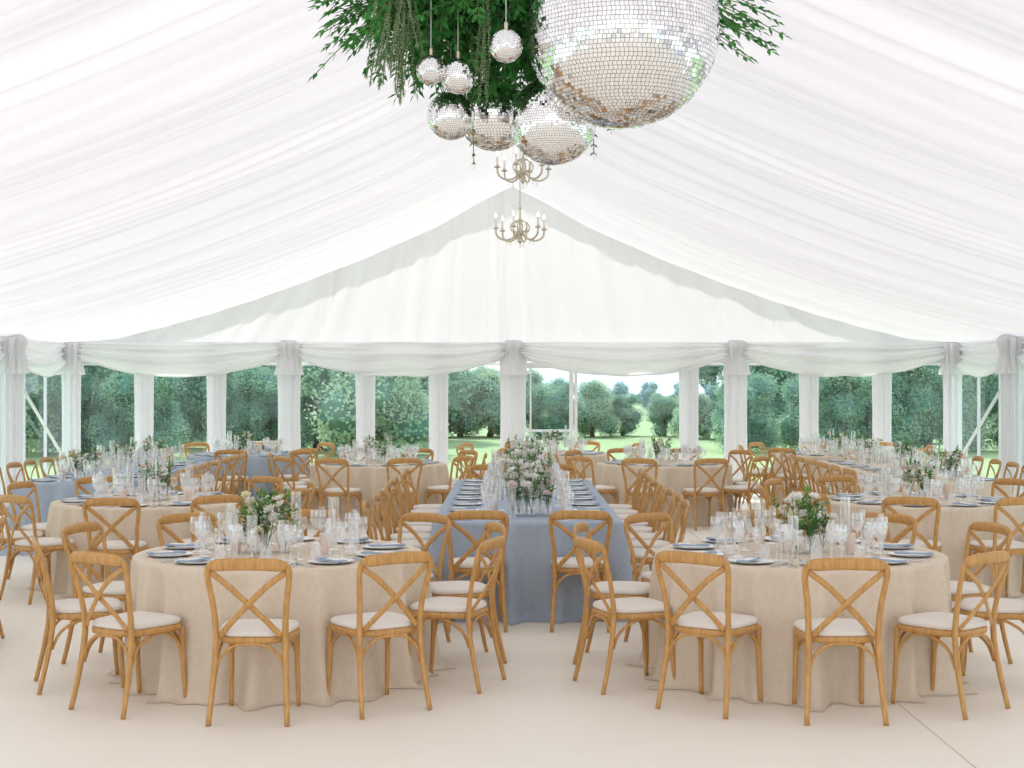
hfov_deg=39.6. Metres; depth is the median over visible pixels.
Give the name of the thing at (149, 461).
candles
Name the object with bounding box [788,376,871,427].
tree
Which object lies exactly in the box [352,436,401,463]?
candles
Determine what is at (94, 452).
floral centerpiece
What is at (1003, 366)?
knot
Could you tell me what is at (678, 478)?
round dining table
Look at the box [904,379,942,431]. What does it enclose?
tree
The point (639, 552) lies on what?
dining chair
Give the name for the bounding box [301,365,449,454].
tree
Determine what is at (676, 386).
tree
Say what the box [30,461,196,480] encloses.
place settings
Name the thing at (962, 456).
dining chair
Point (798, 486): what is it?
dining chair
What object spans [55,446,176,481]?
glasses
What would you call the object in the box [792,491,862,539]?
dining chair
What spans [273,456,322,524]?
dining chair
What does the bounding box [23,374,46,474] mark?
window
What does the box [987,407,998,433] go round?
tree
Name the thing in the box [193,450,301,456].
place settings
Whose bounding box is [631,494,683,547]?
dining chair
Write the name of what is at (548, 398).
tree
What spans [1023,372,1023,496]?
window
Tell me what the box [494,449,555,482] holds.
candles
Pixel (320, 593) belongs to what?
round dining table
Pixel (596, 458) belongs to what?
round dining table
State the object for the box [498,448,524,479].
dining chair
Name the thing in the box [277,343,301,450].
post
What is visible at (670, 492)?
dining chair
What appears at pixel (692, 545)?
place settings
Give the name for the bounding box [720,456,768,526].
dining chair
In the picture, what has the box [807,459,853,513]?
dining chair
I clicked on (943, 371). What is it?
knot
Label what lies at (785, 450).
dining chair
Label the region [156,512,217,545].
dining chair
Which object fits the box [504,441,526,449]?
dining chair
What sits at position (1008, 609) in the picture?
dining chair
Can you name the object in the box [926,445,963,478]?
floral centerpiece
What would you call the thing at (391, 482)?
dining chair
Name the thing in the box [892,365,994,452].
tree
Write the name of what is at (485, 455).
dining chair
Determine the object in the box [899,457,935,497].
floral centerpiece
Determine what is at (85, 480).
dining chair
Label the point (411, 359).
drapery
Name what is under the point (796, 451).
place settings
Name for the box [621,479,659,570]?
dining chair
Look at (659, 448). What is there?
floral centerpiece
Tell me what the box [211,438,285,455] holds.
glasses
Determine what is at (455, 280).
wall
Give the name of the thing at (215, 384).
post
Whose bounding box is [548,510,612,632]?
dining chair
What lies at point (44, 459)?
dining chair
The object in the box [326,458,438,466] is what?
place settings
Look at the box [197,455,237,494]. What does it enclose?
dining chair
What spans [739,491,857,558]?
candles
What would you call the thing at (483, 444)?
ground
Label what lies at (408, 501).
dining chair
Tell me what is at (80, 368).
knot
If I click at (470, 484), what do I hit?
place settings
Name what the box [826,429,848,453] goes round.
floral centerpiece
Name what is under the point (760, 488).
dining chair
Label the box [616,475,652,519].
dining chair
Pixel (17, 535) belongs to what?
dining chair
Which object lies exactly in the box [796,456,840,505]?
dining chair
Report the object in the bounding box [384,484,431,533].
dining chair
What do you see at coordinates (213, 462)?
dining chair
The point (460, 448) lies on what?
dining chair
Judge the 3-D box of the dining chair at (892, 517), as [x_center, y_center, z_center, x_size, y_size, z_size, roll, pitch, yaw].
[2.549,1.380,10.027,0.474,0.906,0.528,0,0,36]
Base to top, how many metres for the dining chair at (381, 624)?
0.906 m
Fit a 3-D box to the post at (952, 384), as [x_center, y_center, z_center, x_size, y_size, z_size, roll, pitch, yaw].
[7.279,0.580,23.502,0.385,2.500,0.570,0,0,33]
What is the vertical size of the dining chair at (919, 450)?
0.906 m
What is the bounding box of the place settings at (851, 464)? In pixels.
[827,460,997,481]
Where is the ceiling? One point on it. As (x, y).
(163, 163)
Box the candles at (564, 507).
[483,467,569,516]
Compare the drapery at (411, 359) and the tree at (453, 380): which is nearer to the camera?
the drapery at (411, 359)
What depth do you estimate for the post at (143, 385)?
23.50 m
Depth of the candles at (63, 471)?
15.99 m
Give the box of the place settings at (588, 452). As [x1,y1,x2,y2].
[502,449,603,455]
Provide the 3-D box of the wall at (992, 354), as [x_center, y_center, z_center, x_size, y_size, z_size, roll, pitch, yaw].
[7.420,-0.535,9.700,0.039,0.330,28.000,0,0,0]
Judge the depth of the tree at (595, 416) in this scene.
57.08 m
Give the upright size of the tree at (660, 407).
1.994 m
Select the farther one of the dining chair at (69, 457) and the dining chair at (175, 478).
the dining chair at (69, 457)
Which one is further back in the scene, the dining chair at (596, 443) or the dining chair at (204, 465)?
the dining chair at (596, 443)
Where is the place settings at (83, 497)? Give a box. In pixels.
[60,491,223,506]
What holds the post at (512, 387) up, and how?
on the floor
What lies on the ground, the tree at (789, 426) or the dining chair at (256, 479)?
the tree at (789, 426)
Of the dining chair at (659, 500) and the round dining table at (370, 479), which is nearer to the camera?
the dining chair at (659, 500)
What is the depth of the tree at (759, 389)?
44.57 m
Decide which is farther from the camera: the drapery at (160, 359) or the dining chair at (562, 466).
the drapery at (160, 359)
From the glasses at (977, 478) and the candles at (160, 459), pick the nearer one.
the glasses at (977, 478)
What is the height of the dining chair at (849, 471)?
0.906 m
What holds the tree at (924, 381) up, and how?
on the ground
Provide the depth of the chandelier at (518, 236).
17.77 m
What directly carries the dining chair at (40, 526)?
on the floor
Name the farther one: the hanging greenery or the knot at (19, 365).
the knot at (19, 365)
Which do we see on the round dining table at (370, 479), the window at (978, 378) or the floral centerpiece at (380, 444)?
the floral centerpiece at (380, 444)
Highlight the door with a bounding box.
[526,362,573,449]
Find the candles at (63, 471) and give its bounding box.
[59,445,123,480]
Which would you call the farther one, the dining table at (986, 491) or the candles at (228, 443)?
the candles at (228, 443)
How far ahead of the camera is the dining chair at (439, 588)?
9.33 m
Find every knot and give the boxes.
[4,334,29,373]
[55,342,85,374]
[274,340,303,374]
[499,340,527,374]
[722,340,750,374]
[938,342,964,374]
[995,334,1016,373]
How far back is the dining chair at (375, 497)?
11.94 m
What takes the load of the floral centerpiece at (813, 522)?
on the round dining table at (774, 596)
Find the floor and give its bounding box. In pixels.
[0,494,1023,767]
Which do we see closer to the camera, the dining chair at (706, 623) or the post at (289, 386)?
the dining chair at (706, 623)
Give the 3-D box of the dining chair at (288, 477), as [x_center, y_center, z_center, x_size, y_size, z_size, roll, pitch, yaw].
[-3.147,1.380,20.722,0.528,0.906,0.474,0,0,41]
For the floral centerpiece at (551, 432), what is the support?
on the round dining table at (596, 458)
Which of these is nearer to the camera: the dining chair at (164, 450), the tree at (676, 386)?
the dining chair at (164, 450)
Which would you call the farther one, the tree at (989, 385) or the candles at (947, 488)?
the tree at (989, 385)
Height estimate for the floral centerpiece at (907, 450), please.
0.387 m
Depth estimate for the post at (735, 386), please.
23.37 m
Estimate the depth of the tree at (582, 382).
117.89 m
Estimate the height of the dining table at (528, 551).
0.757 m
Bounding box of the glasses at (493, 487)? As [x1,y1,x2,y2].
[480,461,574,520]
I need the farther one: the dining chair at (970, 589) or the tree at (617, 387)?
the tree at (617, 387)
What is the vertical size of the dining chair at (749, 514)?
0.906 m
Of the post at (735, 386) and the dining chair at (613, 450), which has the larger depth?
the post at (735, 386)
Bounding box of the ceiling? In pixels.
[0,0,1023,341]
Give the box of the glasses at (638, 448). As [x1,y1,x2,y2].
[623,443,703,464]
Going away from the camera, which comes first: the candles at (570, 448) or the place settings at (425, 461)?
the place settings at (425, 461)
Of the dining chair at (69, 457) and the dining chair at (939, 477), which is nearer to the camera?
the dining chair at (939, 477)
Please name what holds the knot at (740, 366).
attached to the post at (735, 386)
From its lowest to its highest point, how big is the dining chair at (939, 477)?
0.906 m
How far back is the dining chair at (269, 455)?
19.02 m
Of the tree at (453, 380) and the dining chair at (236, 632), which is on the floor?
the dining chair at (236, 632)
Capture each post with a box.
[0,337,26,494]
[61,343,81,471]
[134,374,153,461]
[206,374,226,451]
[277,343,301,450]
[355,374,375,459]
[428,373,448,466]
[499,343,526,448]
[679,368,698,459]
[722,343,747,494]
[799,374,818,450]
[872,373,891,453]
[942,343,961,470]
[997,337,1023,496]
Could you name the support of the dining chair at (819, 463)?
on the floor
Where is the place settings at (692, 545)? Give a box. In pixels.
[670,534,933,567]
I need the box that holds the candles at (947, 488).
[879,461,951,502]
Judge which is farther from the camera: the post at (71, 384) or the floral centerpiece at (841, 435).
the post at (71, 384)
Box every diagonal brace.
[24,389,64,459]
[960,389,999,460]
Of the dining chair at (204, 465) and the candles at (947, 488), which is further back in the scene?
the dining chair at (204, 465)
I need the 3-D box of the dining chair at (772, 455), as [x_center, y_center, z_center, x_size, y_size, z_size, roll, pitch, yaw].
[3.278,1.380,19.186,0.528,0.906,0.474,0,0,1]
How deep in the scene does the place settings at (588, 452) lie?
21.93 m
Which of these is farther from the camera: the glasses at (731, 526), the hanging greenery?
the glasses at (731, 526)
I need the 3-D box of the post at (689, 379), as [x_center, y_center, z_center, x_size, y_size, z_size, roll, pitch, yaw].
[2.930,0.580,23.560,0.432,2.500,0.197,0,0,0]
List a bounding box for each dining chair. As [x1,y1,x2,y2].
[0,468,8,528]
[0,494,76,604]
[0,514,5,638]
[0,530,42,581]
[6,462,25,482]
[7,481,46,579]
[23,459,39,479]
[32,536,124,694]
[39,457,56,476]
[56,455,68,472]
[61,521,126,663]
[68,452,82,470]
[69,551,186,718]
[75,476,119,494]
[82,497,147,585]
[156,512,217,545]
[157,448,173,461]
[168,474,211,492]
[173,468,186,491]
[181,495,243,542]
[183,465,197,492]
[184,442,209,460]
[193,457,229,492]
[193,459,218,492]
[194,462,207,492]
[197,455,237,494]
[204,558,300,726]
[214,450,248,490]
[215,452,245,494]
[241,488,309,537]
[247,476,283,522]
[251,441,279,451]
[259,481,315,535]
[267,453,306,510]
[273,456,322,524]
[276,509,339,537]
[279,448,318,509]
[289,450,312,496]
[315,442,334,457]
[315,458,362,530]
[326,551,432,719]
[340,448,371,459]
[362,499,420,548]
[372,493,428,549]
[377,489,429,540]
[380,458,422,525]
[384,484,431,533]
[387,479,431,525]
[393,476,405,514]
[397,512,450,641]
[400,472,439,513]
[403,468,442,509]
[404,448,433,460]
[407,536,505,693]
[425,456,473,503]
[430,521,506,663]
[447,510,508,632]
[451,453,486,484]
[452,450,477,481]
[456,446,492,479]
[460,442,490,479]
[469,464,507,479]
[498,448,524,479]
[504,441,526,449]
[544,464,575,479]
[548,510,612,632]
[554,452,592,484]
[564,450,591,481]
[568,456,616,503]
[572,522,649,664]
[573,536,675,694]
[574,441,599,451]
[607,448,635,460]
[608,468,642,509]
[612,472,648,513]
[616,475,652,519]
[621,458,662,530]
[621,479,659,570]
[623,512,674,641]
[629,484,664,532]
[629,488,674,540]
[629,499,689,574]
[630,443,641,457]
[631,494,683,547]
[655,550,762,718]
[668,448,699,459]
[681,458,727,530]
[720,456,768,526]
[728,450,752,499]
[728,509,790,537]
[735,453,775,520]
[738,445,774,504]
[748,442,770,495]
[757,484,816,536]
[764,478,809,526]
[768,448,807,503]
[780,451,815,510]
[788,454,830,516]
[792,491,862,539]
[792,558,890,725]
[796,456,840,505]
[800,441,828,450]
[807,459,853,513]
[816,475,856,494]
[817,461,834,495]
[830,464,845,492]
[842,468,860,493]
[844,449,873,460]
[854,513,917,545]
[872,442,897,453]
[881,496,941,551]
[891,550,1010,719]
[899,475,946,493]
[914,448,929,464]
[922,445,932,463]
[950,521,1012,663]
[955,454,967,472]
[959,597,1023,676]
[966,497,1023,596]
[970,456,983,475]
[986,459,1001,477]
[991,478,1023,497]
[1003,461,1018,495]
[1016,465,1023,496]
[1021,555,1023,593]
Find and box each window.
[0,366,0,494]
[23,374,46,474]
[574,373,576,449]
[977,374,1000,477]
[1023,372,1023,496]
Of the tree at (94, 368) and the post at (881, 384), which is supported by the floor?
the post at (881, 384)
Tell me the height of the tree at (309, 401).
3.851 m
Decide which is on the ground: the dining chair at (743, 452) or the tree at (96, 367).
the tree at (96, 367)
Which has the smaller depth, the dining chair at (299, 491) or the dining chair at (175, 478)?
the dining chair at (299, 491)
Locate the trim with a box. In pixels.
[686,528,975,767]
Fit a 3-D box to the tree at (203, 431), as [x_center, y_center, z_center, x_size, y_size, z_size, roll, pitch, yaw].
[-13.359,-0.435,60.773,5.350,6.116,5.355,0,0,14]
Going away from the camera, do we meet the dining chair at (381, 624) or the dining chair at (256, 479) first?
the dining chair at (381, 624)
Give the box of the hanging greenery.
[306,0,790,164]
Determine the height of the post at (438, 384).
2.500 m
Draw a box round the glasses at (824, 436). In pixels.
[798,436,872,452]
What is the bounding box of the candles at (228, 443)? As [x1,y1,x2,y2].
[227,430,267,454]
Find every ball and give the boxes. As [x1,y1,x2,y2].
[416,0,445,84]
[427,29,474,139]
[441,1,475,93]
[462,76,522,151]
[489,0,522,62]
[509,79,596,165]
[525,0,719,129]
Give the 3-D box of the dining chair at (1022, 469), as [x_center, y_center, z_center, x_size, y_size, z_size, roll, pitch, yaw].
[5.752,1.380,16.395,0.528,0.906,0.474,0,0,-3]
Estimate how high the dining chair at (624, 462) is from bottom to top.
0.906 m
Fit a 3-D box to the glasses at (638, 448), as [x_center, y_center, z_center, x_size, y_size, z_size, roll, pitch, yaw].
[2.044,0.943,19.206,1.137,0.250,1.096,0,0,-18]
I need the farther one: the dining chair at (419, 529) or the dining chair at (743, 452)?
the dining chair at (743, 452)
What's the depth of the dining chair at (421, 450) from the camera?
20.57 m
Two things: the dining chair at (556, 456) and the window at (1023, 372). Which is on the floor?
the dining chair at (556, 456)
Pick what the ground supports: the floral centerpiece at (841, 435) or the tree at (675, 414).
the tree at (675, 414)
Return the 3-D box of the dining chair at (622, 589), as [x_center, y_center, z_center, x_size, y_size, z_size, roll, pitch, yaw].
[0.684,1.380,9.437,0.528,0.906,0.474,0,0,14]
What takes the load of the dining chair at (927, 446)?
on the floor
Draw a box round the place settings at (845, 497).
[830,491,1007,507]
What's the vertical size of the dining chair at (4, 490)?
0.906 m
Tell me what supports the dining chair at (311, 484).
on the floor
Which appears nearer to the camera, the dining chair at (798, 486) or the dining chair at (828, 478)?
the dining chair at (828, 478)
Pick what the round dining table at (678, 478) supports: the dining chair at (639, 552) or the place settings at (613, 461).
the place settings at (613, 461)
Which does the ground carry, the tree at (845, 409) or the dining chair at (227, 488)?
the tree at (845, 409)
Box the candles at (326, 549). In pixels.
[225,491,339,557]
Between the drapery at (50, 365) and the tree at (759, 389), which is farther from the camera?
the tree at (759, 389)
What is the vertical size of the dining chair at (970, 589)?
0.906 m
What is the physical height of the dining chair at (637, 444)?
0.906 m
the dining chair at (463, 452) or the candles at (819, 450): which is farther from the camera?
the candles at (819, 450)
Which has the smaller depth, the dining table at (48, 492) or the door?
the dining table at (48, 492)
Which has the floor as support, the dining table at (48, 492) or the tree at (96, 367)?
the dining table at (48, 492)
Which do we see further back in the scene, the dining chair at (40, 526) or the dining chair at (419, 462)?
the dining chair at (419, 462)
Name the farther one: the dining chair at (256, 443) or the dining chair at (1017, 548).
the dining chair at (256, 443)
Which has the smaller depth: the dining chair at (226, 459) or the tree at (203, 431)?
the dining chair at (226, 459)
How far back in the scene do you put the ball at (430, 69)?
6.95 m
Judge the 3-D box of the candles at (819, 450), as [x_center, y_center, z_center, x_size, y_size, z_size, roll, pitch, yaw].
[4.958,0.888,21.808,0.702,0.360,0.612,0,0,-33]
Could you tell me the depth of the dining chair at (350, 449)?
20.55 m
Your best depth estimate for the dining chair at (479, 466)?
16.45 m
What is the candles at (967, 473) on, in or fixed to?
on the dining table at (986, 491)
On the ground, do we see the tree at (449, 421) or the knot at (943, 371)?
the tree at (449, 421)
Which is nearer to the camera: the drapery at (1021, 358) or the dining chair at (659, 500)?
the dining chair at (659, 500)
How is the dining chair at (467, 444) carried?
on the floor
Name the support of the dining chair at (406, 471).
on the floor
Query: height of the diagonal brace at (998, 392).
1.643 m
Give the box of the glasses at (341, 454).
[339,443,418,464]
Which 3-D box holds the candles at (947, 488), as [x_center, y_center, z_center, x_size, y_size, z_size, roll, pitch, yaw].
[3.729,0.888,13.155,0.612,0.360,0.702,0,0,28]
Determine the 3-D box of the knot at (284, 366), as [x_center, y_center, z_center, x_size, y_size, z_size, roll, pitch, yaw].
[-3.675,-0.440,23.435,0.492,0.580,0.373,0,0,0]
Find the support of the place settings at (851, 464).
on the dining table at (986, 491)
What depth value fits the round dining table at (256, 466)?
20.79 m
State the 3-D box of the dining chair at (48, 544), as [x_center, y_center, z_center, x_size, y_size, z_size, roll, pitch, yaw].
[-4.030,1.380,12.104,0.474,0.906,0.528,0,0,37]
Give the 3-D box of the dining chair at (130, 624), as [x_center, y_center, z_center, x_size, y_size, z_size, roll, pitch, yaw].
[-2.174,1.380,8.072,0.474,0.906,0.528,0,0,33]
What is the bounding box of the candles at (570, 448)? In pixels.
[529,432,572,454]
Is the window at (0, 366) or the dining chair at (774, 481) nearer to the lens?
the dining chair at (774, 481)
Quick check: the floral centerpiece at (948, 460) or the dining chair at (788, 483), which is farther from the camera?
the dining chair at (788, 483)
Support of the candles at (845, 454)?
on the dining table at (986, 491)
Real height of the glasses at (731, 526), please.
0.250 m
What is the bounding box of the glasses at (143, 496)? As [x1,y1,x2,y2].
[92,471,214,504]
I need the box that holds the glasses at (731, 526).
[710,506,887,561]
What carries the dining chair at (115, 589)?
on the floor
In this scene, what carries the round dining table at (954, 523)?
on the floor
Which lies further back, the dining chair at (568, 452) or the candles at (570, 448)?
the candles at (570, 448)
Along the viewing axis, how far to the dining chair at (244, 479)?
20.18 m
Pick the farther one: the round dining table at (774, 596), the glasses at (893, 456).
the glasses at (893, 456)
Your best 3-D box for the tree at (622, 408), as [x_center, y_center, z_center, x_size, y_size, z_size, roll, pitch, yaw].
[4.557,1.329,58.853,1.742,1.990,1.741,0,0,-29]
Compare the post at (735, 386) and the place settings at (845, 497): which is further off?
the post at (735, 386)
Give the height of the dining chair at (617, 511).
0.906 m
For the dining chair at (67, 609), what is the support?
on the floor
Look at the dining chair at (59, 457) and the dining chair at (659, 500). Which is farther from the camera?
the dining chair at (59, 457)
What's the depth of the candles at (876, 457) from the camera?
17.58 m
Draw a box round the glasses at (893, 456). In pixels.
[846,445,975,481]
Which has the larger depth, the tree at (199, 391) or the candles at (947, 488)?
the tree at (199, 391)
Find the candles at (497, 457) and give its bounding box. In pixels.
[488,457,553,497]
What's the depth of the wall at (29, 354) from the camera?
22.29 m
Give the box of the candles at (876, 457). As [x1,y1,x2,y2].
[872,440,921,470]
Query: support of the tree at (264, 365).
on the ground
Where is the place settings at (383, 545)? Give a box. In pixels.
[147,534,409,567]
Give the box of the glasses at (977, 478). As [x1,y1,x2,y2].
[856,470,984,503]
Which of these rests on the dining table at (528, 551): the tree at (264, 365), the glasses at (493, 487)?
the glasses at (493, 487)
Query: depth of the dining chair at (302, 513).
10.51 m
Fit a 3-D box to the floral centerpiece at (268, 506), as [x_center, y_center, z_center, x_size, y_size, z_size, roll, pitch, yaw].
[-1.554,0.850,9.001,0.426,0.429,0.313,0,0,-3]
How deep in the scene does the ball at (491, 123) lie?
7.58 m
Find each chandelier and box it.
[493,205,546,247]
[494,148,551,188]
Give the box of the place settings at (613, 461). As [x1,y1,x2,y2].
[603,458,716,466]
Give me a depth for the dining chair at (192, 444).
22.62 m
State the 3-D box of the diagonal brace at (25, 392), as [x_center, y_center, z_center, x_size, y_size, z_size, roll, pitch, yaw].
[-7.360,0.530,22.175,0.050,1.643,2.775,0,0,0]
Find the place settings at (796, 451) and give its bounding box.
[786,450,888,455]
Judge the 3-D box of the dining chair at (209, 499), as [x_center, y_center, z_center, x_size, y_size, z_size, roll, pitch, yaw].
[-2.585,1.380,12.105,0.474,0.906,0.528,0,0,-32]
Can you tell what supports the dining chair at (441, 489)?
on the floor
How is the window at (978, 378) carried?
in the wall at (992, 354)
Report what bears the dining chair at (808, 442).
on the floor
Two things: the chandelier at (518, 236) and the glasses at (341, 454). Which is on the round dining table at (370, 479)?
the glasses at (341, 454)
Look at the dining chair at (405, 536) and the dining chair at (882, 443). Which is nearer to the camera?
the dining chair at (405, 536)
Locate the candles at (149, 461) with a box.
[96,441,151,471]
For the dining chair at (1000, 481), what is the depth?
14.04 m
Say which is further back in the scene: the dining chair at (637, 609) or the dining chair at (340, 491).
the dining chair at (340, 491)
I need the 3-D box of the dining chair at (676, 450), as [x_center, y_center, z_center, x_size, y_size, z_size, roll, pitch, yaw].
[2.418,1.380,20.343,0.474,0.906,0.528,0,0,18]
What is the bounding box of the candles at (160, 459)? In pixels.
[133,442,183,464]
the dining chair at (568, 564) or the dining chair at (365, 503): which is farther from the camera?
the dining chair at (365, 503)
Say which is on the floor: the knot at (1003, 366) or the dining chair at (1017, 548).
the dining chair at (1017, 548)
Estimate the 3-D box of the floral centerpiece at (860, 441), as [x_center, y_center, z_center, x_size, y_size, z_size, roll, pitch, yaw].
[4.842,0.872,19.312,0.335,0.387,0.348,0,0,-11]
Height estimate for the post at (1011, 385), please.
2.500 m
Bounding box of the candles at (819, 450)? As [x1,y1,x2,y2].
[810,434,857,454]
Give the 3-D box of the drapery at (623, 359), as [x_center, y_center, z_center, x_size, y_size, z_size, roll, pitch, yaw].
[1.860,-0.406,23.359,3.693,0.568,0.181,0,0,0]
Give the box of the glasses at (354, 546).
[190,509,367,561]
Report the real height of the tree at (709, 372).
5.698 m
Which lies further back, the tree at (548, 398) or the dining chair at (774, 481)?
the tree at (548, 398)
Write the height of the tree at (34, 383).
5.279 m
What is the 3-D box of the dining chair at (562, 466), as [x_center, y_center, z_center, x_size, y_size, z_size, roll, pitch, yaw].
[0.502,1.380,16.218,0.474,0.906,0.528,0,0,1]
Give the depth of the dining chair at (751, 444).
22.71 m
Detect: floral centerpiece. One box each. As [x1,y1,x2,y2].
[67,446,103,478]
[111,441,137,470]
[137,457,173,500]
[142,435,164,463]
[234,486,300,553]
[237,429,255,454]
[363,435,391,462]
[497,450,558,515]
[505,434,544,480]
[509,441,550,497]
[543,428,561,453]
[651,436,673,462]
[770,484,838,553]
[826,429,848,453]
[853,434,882,462]
[894,440,916,469]
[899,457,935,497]
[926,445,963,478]
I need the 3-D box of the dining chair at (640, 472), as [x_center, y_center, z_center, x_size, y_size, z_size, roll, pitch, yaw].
[1.170,1.380,15.564,0.528,0.906,0.474,0,0,4]
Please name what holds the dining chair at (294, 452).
on the floor
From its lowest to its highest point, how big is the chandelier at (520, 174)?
1.112 m
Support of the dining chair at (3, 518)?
on the floor
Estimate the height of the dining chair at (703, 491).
0.906 m
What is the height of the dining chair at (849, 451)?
0.906 m
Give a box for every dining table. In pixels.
[0,462,209,554]
[26,493,253,596]
[107,537,456,710]
[187,452,309,509]
[304,460,449,526]
[428,480,632,625]
[492,451,609,479]
[594,460,736,526]
[626,537,977,711]
[772,451,896,506]
[809,461,1013,513]
[816,493,1023,596]
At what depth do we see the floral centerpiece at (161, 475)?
13.08 m
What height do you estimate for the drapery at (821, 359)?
0.577 m
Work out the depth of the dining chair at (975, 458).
18.30 m
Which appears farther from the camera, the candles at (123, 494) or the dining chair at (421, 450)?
the dining chair at (421, 450)
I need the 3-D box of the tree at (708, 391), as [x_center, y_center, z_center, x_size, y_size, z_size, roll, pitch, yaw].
[17.108,0.939,122.415,2.817,2.599,2.253,0,0,29]
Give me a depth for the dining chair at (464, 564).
10.51 m
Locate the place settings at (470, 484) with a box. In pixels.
[445,479,604,519]
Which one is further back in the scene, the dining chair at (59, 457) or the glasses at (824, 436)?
the glasses at (824, 436)
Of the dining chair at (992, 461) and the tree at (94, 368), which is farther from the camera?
the tree at (94, 368)
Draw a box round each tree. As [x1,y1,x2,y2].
[25,367,96,456]
[27,365,133,453]
[56,365,111,411]
[83,370,192,457]
[84,365,133,437]
[154,367,276,448]
[176,400,206,434]
[184,365,277,434]
[226,365,316,451]
[266,365,342,448]
[268,365,477,440]
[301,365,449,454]
[428,406,458,436]
[448,370,486,437]
[455,365,500,436]
[497,369,550,436]
[526,378,584,438]
[555,377,568,400]
[577,379,621,436]
[577,381,588,401]
[605,393,645,435]
[609,381,629,399]
[635,380,660,409]
[644,392,678,436]
[668,393,711,438]
[669,382,678,395]
[698,365,798,439]
[700,381,719,406]
[709,367,781,450]
[775,375,849,449]
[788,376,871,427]
[819,372,922,452]
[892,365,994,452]
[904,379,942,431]
[911,381,994,431]
[934,373,998,452]
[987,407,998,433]
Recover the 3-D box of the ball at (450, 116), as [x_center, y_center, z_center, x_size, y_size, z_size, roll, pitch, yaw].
[-0.313,-1.736,7.300,0.247,0.968,0.247,0,0,42]
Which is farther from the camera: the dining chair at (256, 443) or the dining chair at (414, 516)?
the dining chair at (256, 443)
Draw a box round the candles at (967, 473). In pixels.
[907,445,970,478]
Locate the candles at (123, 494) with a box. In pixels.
[112,464,192,502]
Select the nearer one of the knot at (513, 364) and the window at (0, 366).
the window at (0, 366)
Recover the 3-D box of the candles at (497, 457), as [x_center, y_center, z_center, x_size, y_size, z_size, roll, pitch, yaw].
[0.082,0.888,13.645,0.612,0.360,0.702,0,0,8]
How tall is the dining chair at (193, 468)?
0.906 m
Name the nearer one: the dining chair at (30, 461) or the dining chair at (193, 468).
the dining chair at (193, 468)
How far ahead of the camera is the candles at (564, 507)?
11.84 m
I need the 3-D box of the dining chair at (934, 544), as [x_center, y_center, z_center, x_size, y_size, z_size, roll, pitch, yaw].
[3.374,1.380,11.949,0.474,0.906,0.528,0,0,22]
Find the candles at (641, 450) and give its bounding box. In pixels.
[639,436,684,463]
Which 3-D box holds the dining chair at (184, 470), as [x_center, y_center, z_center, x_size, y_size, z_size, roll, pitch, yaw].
[-3.864,1.380,15.648,0.528,0.906,0.474,0,0,-2]
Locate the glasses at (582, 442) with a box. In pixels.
[516,438,587,452]
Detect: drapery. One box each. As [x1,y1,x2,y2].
[0,336,7,362]
[25,339,66,376]
[77,342,283,376]
[293,342,508,376]
[518,342,729,376]
[742,342,945,376]
[955,339,998,376]
[1016,336,1023,365]
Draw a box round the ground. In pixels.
[25,400,998,490]
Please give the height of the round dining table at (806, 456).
0.757 m
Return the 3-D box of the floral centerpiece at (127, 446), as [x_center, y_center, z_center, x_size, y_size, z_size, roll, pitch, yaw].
[-4.770,0.872,17.461,0.348,0.387,0.335,0,0,-27]
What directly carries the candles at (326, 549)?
on the round dining table at (320, 593)
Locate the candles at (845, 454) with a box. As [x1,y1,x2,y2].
[844,441,892,463]
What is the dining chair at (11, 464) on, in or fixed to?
on the floor
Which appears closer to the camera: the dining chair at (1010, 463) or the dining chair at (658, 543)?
the dining chair at (658, 543)
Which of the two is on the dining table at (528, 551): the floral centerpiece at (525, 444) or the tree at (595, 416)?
the floral centerpiece at (525, 444)
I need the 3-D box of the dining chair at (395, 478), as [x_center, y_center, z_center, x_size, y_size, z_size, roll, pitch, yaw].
[-0.932,1.380,14.328,0.528,0.906,0.474,0,0,-3]
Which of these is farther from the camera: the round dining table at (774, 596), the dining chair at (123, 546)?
the dining chair at (123, 546)
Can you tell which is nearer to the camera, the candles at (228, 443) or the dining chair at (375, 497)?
the dining chair at (375, 497)
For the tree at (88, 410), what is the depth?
43.88 m
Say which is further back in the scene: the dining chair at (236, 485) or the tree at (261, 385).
the tree at (261, 385)
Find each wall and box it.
[25,352,52,357]
[82,187,941,361]
[972,352,998,357]
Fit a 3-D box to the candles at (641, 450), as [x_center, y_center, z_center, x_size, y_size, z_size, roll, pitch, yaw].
[2.004,0.888,19.236,0.612,0.360,0.702,0,0,-3]
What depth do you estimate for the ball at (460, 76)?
6.99 m
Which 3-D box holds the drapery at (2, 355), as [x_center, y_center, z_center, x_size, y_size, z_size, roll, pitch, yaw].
[-7.360,-0.397,19.199,0.205,0.586,3.014,0,0,-1]
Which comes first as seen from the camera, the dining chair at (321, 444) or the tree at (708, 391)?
the dining chair at (321, 444)
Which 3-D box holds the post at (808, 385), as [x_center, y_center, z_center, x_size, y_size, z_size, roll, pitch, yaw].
[4.920,0.580,23.560,0.432,2.500,0.197,0,0,0]
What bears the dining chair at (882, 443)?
on the floor
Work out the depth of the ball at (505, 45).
6.70 m
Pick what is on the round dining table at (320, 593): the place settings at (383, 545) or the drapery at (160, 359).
the place settings at (383, 545)
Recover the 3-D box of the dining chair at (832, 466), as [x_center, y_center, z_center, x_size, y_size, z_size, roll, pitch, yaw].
[3.958,1.380,16.396,0.528,0.906,0.474,0,0,0]
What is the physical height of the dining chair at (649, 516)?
0.906 m
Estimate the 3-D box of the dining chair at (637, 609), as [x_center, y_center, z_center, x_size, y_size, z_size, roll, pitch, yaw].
[0.678,1.380,8.658,0.528,0.906,0.474,0,0,-21]

